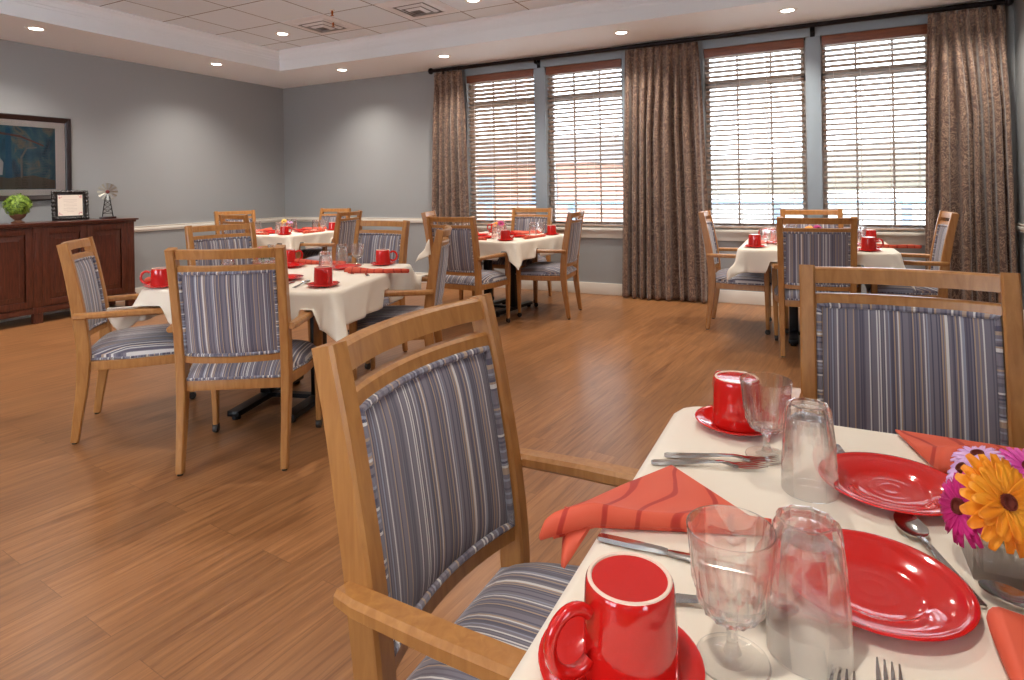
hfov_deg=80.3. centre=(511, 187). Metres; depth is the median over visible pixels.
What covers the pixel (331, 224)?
coffee mug
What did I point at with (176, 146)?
wall
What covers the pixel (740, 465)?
fork
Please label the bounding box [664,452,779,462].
fork
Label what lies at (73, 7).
trim
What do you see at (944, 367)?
dining chair
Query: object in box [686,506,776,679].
stemmed glass
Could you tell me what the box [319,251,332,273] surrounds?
glass tumbler
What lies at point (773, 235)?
coffee mug
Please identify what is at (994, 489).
gerbera
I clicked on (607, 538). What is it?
table knife
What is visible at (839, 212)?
dining chair
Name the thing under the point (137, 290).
baseboard
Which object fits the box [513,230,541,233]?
napkin
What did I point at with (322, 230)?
napkin
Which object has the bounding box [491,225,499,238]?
glass tumbler
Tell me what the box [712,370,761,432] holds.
coffee mug
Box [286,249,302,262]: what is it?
coffee mug
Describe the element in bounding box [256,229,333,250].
tablecloth
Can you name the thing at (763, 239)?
stemmed glass
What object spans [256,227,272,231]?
napkin
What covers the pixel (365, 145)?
wall
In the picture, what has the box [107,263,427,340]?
tablecloth
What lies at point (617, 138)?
building
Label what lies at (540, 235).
napkin
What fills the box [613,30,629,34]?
recessed light
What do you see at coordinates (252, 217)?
dining chair
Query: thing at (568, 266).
dining chair
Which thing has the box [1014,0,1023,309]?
wall
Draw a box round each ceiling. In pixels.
[0,0,990,88]
[76,0,585,49]
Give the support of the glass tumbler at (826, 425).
on the tablecloth at (809, 652)
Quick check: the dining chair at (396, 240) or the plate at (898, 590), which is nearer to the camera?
the plate at (898, 590)
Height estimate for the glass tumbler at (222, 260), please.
0.135 m
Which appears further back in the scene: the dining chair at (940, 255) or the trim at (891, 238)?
the trim at (891, 238)
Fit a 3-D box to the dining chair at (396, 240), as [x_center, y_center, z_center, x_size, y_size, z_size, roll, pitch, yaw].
[-1.087,0.733,4.402,0.574,0.972,0.582,-1,0,27]
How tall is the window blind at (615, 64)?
1.828 m
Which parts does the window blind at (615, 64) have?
rail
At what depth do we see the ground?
30.60 m
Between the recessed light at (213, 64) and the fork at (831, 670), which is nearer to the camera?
the fork at (831, 670)
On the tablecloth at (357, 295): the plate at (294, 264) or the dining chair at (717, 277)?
the plate at (294, 264)
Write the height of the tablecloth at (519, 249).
0.234 m
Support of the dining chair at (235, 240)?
on the floor
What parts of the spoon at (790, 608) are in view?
handle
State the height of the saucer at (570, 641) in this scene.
0.018 m
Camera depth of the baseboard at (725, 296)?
6.68 m
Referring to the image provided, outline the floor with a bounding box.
[0,283,800,679]
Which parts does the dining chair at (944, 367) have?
arm, post, rail, rail, backrest, post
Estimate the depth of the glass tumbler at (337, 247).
3.89 m
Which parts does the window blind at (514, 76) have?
rail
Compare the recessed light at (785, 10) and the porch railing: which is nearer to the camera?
the recessed light at (785, 10)
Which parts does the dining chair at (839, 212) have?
post, leg, rail, backrest, post, leg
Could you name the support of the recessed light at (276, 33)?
in the ceiling at (256, 22)
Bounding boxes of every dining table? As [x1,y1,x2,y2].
[227,316,326,422]
[483,260,532,316]
[789,307,799,345]
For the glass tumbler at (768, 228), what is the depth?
4.64 m
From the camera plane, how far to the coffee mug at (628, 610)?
0.56 m
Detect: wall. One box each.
[0,39,284,287]
[283,3,1018,293]
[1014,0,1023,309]
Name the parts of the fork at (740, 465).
handle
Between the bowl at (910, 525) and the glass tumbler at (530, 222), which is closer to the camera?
the bowl at (910, 525)
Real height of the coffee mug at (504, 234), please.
0.092 m
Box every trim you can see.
[9,0,682,60]
[134,217,284,231]
[285,217,422,222]
[461,49,627,214]
[477,225,622,237]
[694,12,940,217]
[715,229,924,244]
[1015,223,1023,232]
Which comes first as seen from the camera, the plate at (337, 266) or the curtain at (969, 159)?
the plate at (337, 266)
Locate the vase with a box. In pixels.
[961,532,1022,591]
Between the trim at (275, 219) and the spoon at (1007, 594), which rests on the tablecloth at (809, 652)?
the spoon at (1007, 594)
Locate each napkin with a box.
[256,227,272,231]
[295,259,345,264]
[302,227,326,229]
[302,229,324,233]
[344,267,408,272]
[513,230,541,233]
[522,234,545,238]
[539,465,771,568]
[860,243,921,248]
[895,429,1022,472]
[986,607,1023,679]
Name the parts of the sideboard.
raised panel, door, moulding, door, raised panel, door, raised panel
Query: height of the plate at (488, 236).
0.019 m
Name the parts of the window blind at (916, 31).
rail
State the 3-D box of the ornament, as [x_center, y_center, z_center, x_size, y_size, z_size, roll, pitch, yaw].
[-4.301,0.140,6.455,0.184,0.377,0.091,-1,0,-38]
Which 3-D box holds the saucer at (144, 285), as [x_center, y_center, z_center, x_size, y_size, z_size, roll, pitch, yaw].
[-1.793,0.500,3.099,0.160,0.018,0.160,-1,0,27]
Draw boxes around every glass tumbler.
[220,259,234,264]
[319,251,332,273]
[335,244,347,264]
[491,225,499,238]
[529,222,536,234]
[766,228,776,245]
[766,504,853,679]
[781,397,838,503]
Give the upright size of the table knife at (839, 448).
0.006 m
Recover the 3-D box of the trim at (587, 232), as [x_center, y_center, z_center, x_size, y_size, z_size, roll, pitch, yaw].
[0.365,0.512,7.091,2.177,0.109,0.180,-1,0,27]
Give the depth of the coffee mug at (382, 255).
3.82 m
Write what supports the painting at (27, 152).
attached to the framed picture at (35, 151)
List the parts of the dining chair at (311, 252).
seat, post, rail, backrest, rail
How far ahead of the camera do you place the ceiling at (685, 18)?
6.12 m
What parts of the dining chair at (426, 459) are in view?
post, rail, rail, arm, backrest, rail, seat, post, arm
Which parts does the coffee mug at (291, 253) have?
handle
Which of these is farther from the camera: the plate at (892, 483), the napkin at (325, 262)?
the napkin at (325, 262)
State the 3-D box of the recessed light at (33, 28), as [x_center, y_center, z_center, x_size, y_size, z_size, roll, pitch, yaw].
[-4.292,-1.432,5.471,0.164,0.008,0.164,-1,0,27]
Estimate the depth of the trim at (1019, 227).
4.98 m
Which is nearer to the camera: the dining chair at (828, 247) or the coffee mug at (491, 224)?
the dining chair at (828, 247)
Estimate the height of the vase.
0.078 m
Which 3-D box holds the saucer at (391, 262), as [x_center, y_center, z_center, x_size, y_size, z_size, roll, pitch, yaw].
[-0.820,0.483,3.857,0.160,0.018,0.160,-1,0,27]
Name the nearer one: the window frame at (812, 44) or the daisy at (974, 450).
the daisy at (974, 450)
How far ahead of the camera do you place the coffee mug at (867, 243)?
4.12 m
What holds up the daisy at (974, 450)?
in the vase
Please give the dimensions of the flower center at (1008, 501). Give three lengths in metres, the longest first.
0.019 x 0.019 x 0.014 m
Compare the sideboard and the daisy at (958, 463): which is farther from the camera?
the sideboard
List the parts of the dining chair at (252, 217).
post, rail, backrest, post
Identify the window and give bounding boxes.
[471,74,533,225]
[549,65,622,227]
[705,40,807,229]
[820,37,926,231]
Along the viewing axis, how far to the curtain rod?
5.89 m
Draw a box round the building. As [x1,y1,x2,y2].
[477,133,622,221]
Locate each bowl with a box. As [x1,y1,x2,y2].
[748,598,798,618]
[893,512,928,537]
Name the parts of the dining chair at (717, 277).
rail, post, backrest, post, arm, arm, seat frame, seat, leg, leg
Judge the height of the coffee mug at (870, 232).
0.092 m
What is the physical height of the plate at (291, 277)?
0.019 m
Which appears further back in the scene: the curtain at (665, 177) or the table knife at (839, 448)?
the curtain at (665, 177)
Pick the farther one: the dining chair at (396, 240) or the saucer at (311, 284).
the dining chair at (396, 240)
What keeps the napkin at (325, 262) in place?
on the tablecloth at (357, 295)
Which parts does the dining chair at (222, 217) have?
post, rail, rail, backrest, post, seat, arm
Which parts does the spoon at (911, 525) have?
handle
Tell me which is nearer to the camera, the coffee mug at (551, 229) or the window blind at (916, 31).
the window blind at (916, 31)
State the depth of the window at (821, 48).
5.72 m
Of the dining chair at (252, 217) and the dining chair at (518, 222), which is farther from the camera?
the dining chair at (252, 217)
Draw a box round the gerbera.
[955,453,1023,558]
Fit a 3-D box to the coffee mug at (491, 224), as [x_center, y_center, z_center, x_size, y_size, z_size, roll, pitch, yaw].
[-0.204,0.429,6.499,0.140,0.092,0.093,-1,0,23]
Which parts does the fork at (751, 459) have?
handle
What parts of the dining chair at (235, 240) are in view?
post, rail, rail, backrest, post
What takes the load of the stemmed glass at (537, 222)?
on the tablecloth at (519, 249)
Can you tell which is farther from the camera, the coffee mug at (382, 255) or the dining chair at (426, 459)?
the coffee mug at (382, 255)
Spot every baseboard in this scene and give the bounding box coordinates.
[0,287,146,321]
[415,272,799,307]
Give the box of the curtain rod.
[428,0,1013,74]
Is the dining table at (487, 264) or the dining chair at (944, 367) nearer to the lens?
the dining chair at (944, 367)
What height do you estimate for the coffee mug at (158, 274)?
0.092 m
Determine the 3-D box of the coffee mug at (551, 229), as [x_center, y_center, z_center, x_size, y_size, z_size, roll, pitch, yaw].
[0.408,0.418,6.049,0.131,0.092,0.093,-1,0,-41]
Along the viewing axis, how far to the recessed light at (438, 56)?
6.90 m
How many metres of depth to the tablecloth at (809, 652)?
0.78 m
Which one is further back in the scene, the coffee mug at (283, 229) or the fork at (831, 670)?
the coffee mug at (283, 229)
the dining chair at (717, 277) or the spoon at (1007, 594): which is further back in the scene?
the dining chair at (717, 277)
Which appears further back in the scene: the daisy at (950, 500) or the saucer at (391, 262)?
the saucer at (391, 262)
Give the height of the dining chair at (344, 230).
0.972 m
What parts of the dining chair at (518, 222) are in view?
post, seat, seat frame, rail, rail, backrest, post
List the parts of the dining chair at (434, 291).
leg, leg, seat, arm, arm, post, backrest, post, rail, rail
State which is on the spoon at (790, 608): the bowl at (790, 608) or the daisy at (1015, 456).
the bowl at (790, 608)
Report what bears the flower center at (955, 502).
on the daisy at (950, 500)
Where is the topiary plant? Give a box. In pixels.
[2,193,32,222]
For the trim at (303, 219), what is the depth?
8.16 m
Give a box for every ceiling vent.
[280,14,362,34]
[374,0,459,19]
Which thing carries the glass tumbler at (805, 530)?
on the tablecloth at (809, 652)
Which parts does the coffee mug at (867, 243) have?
handle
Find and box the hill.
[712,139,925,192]
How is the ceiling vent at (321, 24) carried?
in the ceiling at (256, 22)
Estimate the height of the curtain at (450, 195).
2.684 m
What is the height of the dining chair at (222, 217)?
0.972 m
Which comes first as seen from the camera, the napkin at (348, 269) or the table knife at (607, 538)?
the table knife at (607, 538)
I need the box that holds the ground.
[607,205,924,224]
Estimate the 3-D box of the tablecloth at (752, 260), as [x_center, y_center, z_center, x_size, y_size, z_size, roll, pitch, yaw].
[2.324,0.552,4.660,1.170,0.230,1.167,-1,0,26]
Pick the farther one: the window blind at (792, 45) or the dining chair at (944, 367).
the window blind at (792, 45)
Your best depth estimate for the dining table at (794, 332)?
4.69 m
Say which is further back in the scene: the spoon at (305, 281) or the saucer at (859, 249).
the saucer at (859, 249)
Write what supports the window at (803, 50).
in the wall at (365, 145)
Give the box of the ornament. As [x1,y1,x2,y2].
[97,183,117,218]
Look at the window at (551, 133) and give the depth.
7.00 m
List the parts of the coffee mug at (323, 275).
handle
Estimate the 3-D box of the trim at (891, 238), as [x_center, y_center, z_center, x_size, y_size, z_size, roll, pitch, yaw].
[2.883,0.469,5.825,2.160,0.109,0.180,-1,0,27]
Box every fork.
[651,459,767,469]
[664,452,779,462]
[829,663,855,679]
[876,657,902,679]
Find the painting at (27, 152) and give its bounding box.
[0,125,55,189]
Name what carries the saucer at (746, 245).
on the tablecloth at (752, 260)
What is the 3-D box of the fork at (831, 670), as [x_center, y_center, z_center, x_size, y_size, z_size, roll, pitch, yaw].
[0.271,0.467,0.503,0.024,0.011,0.188,-1,0,31]
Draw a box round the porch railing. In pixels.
[485,200,924,224]
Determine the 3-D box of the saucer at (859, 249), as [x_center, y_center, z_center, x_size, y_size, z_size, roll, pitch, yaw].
[2.442,0.428,4.155,0.160,0.018,0.160,-1,0,27]
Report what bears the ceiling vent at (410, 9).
in the ceiling at (256, 22)
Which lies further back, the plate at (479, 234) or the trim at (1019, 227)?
the plate at (479, 234)
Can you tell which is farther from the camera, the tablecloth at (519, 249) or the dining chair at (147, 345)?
the tablecloth at (519, 249)
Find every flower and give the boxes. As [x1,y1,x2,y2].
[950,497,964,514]
[955,462,965,473]
[970,449,984,455]
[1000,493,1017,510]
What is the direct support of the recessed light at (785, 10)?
in the ceiling at (685, 18)
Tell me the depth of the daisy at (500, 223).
5.93 m
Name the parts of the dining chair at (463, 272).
post, rail, rail, backrest, rail, leg, seat, post, seat frame, arm, leg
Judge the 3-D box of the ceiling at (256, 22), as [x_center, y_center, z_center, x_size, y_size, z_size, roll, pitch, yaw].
[-1.972,-1.792,2.239,8.475,0.150,10.655,-1,0,27]
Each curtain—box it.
[432,66,469,224]
[622,38,707,302]
[925,1,1016,302]
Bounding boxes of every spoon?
[292,280,309,287]
[676,593,798,618]
[893,512,986,607]
[978,580,1023,609]
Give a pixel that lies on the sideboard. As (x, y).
(32, 282)
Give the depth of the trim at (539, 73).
7.03 m
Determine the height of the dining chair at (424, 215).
0.972 m
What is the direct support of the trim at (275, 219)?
attached to the wall at (176, 146)
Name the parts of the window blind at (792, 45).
rail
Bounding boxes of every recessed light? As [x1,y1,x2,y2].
[24,26,46,30]
[209,63,223,65]
[275,32,289,35]
[437,55,450,57]
[464,0,481,2]
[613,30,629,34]
[777,8,797,13]
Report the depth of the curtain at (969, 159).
5.12 m
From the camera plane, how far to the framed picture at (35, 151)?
6.05 m
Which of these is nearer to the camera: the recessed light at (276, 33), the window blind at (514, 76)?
the recessed light at (276, 33)
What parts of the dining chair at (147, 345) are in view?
post, rail, rail, backrest, post, rail, arm, arm, seat, seat frame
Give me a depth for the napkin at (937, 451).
1.05 m
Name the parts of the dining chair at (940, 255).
leg, seat, seat frame, arm, arm, post, backrest, rail, post, rail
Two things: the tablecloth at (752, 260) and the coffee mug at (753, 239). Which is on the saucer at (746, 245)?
the coffee mug at (753, 239)
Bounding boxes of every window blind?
[467,69,535,224]
[546,59,622,225]
[704,38,805,227]
[821,24,927,230]
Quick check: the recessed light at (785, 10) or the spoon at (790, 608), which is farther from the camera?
the recessed light at (785, 10)
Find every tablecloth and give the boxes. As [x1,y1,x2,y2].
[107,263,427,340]
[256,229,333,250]
[416,232,579,269]
[509,406,1023,679]
[727,239,915,290]
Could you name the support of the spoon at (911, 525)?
on the tablecloth at (809, 652)
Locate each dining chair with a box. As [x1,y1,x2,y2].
[56,236,196,444]
[164,245,322,475]
[184,222,258,265]
[214,210,270,257]
[218,214,279,262]
[296,210,361,262]
[301,208,350,258]
[307,220,409,369]
[311,293,638,679]
[348,224,451,380]
[421,210,482,296]
[426,216,510,322]
[492,208,552,302]
[515,210,584,318]
[698,210,771,334]
[770,216,861,357]
[777,264,1023,448]
[780,209,860,332]
[865,210,958,297]
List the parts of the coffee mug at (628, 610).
handle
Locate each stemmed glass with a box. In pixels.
[351,243,363,264]
[537,222,544,233]
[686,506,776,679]
[740,372,792,464]
[759,228,771,246]
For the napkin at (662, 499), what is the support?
on the tablecloth at (809, 652)
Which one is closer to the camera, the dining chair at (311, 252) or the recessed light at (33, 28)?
the recessed light at (33, 28)
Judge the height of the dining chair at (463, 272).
0.972 m
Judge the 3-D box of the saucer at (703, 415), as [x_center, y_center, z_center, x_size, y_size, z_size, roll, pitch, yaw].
[0.443,0.462,1.194,0.160,0.018,0.160,-1,0,27]
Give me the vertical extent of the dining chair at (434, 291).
0.972 m
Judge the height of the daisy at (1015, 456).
0.114 m
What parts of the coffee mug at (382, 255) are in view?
handle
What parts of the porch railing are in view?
post, post, handrail, post, post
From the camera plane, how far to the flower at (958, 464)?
0.77 m
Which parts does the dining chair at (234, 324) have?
arm, post, leg, rail, rail, backrest, rail, seat frame, seat, post, arm, leg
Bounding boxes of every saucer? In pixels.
[143,283,167,288]
[307,281,339,287]
[370,261,394,265]
[538,617,704,679]
[695,405,778,435]
[744,244,765,247]
[857,248,881,251]
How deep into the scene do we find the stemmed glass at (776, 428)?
1.05 m
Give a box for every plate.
[287,262,305,267]
[288,274,303,280]
[330,264,361,269]
[478,233,489,235]
[478,235,496,238]
[510,234,525,236]
[784,529,980,641]
[818,452,947,515]
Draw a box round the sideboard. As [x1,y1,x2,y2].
[0,218,138,323]
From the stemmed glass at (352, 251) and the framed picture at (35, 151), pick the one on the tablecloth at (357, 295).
the stemmed glass at (352, 251)
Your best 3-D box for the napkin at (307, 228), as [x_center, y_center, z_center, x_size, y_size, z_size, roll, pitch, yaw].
[-2.484,0.501,7.485,0.384,0.037,0.150,-1,0,22]
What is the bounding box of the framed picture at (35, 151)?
[0,113,71,201]
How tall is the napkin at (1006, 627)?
0.037 m
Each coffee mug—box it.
[139,267,167,285]
[280,226,291,233]
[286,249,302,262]
[314,266,332,284]
[329,222,334,228]
[375,249,397,263]
[487,223,498,231]
[500,230,514,239]
[544,551,679,679]
[547,225,555,233]
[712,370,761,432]
[748,234,761,245]
[758,228,775,237]
[861,236,883,249]
[863,229,876,238]
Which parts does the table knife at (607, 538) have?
handle, blade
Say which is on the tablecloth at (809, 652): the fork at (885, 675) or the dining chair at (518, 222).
the fork at (885, 675)
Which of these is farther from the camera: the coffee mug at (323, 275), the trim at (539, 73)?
the trim at (539, 73)
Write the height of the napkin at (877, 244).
0.037 m
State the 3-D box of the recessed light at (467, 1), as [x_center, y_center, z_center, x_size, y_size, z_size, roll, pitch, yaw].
[-0.360,-1.740,5.640,0.164,0.008,0.164,-1,0,27]
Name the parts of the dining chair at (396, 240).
leg, post, backrest, rail, rail, seat, seat frame, post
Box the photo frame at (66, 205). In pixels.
[51,190,89,220]
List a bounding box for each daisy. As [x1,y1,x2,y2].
[497,221,503,228]
[938,471,983,548]
[945,454,978,483]
[950,445,1010,543]
[998,447,1023,477]
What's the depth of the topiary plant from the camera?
5.68 m
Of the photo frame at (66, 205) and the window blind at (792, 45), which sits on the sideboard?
the photo frame at (66, 205)
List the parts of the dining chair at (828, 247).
arm, leg, post, seat frame, seat, backrest, rail, rail, rail, post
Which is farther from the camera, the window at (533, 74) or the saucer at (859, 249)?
the window at (533, 74)
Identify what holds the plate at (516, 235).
on the tablecloth at (519, 249)
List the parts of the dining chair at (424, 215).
post, rail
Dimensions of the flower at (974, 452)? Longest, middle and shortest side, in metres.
0.016 x 0.016 x 0.014 m
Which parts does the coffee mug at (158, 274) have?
handle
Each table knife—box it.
[597,533,755,575]
[836,444,844,452]
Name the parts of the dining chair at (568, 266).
leg, leg, seat frame, seat, arm, post, rail, backrest, rail, rail, post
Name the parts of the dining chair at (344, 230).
leg, arm, leg, seat, post, rail, backrest, rail, rail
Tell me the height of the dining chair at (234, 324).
0.972 m
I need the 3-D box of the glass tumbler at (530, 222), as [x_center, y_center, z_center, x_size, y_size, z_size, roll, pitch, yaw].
[0.204,0.407,5.945,0.081,0.135,0.081,-1,0,21]
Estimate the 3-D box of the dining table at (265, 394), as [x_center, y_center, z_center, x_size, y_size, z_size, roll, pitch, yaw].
[-1.256,0.862,3.482,1.043,0.718,1.043,-1,0,11]
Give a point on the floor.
(115, 564)

